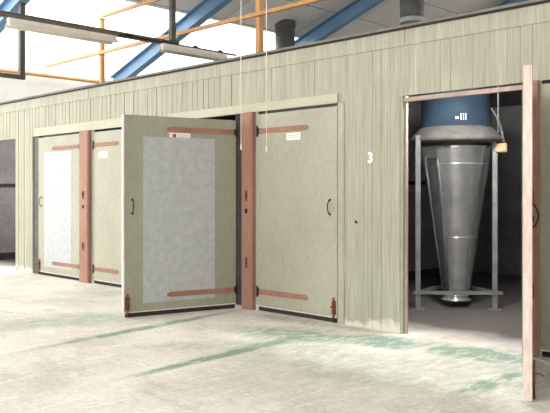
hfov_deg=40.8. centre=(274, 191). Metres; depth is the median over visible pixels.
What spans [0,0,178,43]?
rail
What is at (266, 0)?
pull cord
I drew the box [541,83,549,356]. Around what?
door
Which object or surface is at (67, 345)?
floor
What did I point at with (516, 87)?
lintel
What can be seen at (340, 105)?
trim
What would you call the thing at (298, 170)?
door
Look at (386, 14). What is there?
ceiling
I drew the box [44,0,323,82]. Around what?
frame
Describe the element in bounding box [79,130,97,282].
post
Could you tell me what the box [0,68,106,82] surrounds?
pipe
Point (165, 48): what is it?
strip light
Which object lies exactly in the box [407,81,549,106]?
ceiling
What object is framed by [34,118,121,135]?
lintel
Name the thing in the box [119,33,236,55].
track
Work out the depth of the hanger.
14.15 m
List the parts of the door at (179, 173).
rail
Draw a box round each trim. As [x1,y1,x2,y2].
[0,0,549,104]
[236,114,241,304]
[338,102,343,323]
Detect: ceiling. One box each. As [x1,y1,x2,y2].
[123,0,505,39]
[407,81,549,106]
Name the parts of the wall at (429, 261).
rail, skirting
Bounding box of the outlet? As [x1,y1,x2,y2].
[441,294,470,301]
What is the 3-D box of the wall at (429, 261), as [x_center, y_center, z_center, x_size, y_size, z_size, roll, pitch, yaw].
[1.651,-0.030,12.300,0.140,3.160,6.070,0,0,45]
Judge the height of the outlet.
0.080 m
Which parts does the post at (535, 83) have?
latch plate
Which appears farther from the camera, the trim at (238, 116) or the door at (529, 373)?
the trim at (238, 116)
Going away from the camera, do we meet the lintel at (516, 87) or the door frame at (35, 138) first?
the lintel at (516, 87)
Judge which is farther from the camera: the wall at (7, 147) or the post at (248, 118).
the wall at (7, 147)
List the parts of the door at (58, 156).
rail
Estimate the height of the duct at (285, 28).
2.518 m
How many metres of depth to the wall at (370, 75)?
8.49 m
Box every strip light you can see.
[4,17,118,44]
[158,43,227,60]
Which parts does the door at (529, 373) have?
door, handle, bolt rod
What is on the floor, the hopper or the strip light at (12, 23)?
the hopper
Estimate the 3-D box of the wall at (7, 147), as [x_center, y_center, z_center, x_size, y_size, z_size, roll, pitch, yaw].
[-4.642,-0.030,18.593,0.140,3.160,6.070,0,0,45]
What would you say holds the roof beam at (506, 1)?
attached to the ceiling at (386, 14)
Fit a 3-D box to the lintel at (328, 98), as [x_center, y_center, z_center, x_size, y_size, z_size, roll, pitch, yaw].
[-0.429,-1.107,9.888,3.310,0.115,0.021,0,0,45]
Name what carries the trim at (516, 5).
attached to the wall at (370, 75)
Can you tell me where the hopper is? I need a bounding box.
[409,86,506,310]
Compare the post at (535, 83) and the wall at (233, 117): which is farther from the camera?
the wall at (233, 117)
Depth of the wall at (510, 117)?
13.88 m
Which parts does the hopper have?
leg, foot plate, hatch panel, leg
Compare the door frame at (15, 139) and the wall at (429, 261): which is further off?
the door frame at (15, 139)
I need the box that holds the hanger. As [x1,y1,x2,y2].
[0,2,25,79]
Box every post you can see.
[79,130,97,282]
[242,112,255,309]
[532,80,545,356]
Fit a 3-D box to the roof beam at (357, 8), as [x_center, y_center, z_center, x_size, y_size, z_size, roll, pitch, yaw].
[4.844,-5.854,15.309,18.109,6.442,0.200,0,0,45]
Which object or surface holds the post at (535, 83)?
attached to the wall at (370, 75)
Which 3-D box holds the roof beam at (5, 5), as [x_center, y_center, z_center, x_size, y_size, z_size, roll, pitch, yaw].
[-0.566,-5.854,9.899,18.109,6.442,0.200,0,0,45]
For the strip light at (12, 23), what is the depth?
11.83 m
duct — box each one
[274,19,295,48]
[399,0,424,24]
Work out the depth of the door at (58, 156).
13.35 m
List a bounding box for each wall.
[0,2,549,355]
[0,66,111,101]
[0,132,78,259]
[97,115,235,131]
[262,101,439,280]
[473,105,521,275]
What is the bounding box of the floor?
[0,259,549,412]
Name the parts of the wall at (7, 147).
skirting, rail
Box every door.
[35,134,78,280]
[92,129,121,287]
[122,114,237,316]
[256,106,337,321]
[522,65,544,400]
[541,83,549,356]
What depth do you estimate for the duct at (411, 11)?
15.17 m
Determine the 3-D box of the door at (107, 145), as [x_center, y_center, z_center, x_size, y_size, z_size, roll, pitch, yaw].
[-2.619,0.264,12.065,1.359,2.565,0.151,0,0,45]
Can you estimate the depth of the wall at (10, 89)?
17.70 m
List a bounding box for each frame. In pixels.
[15,139,15,269]
[34,136,43,273]
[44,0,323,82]
[400,96,407,333]
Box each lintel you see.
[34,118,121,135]
[168,93,337,117]
[404,85,522,101]
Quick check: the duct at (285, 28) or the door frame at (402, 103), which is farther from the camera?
the duct at (285, 28)
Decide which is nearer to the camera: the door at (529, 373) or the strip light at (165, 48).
the door at (529, 373)
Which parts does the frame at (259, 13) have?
post, rail, post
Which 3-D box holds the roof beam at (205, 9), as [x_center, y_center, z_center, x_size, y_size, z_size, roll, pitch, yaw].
[2.220,-5.854,12.685,18.109,6.442,0.200,0,0,45]
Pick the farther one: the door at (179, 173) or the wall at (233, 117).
the wall at (233, 117)
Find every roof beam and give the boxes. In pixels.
[0,0,29,33]
[110,0,231,79]
[295,0,384,44]
[495,0,526,6]
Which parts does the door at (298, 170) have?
rail, bolt rod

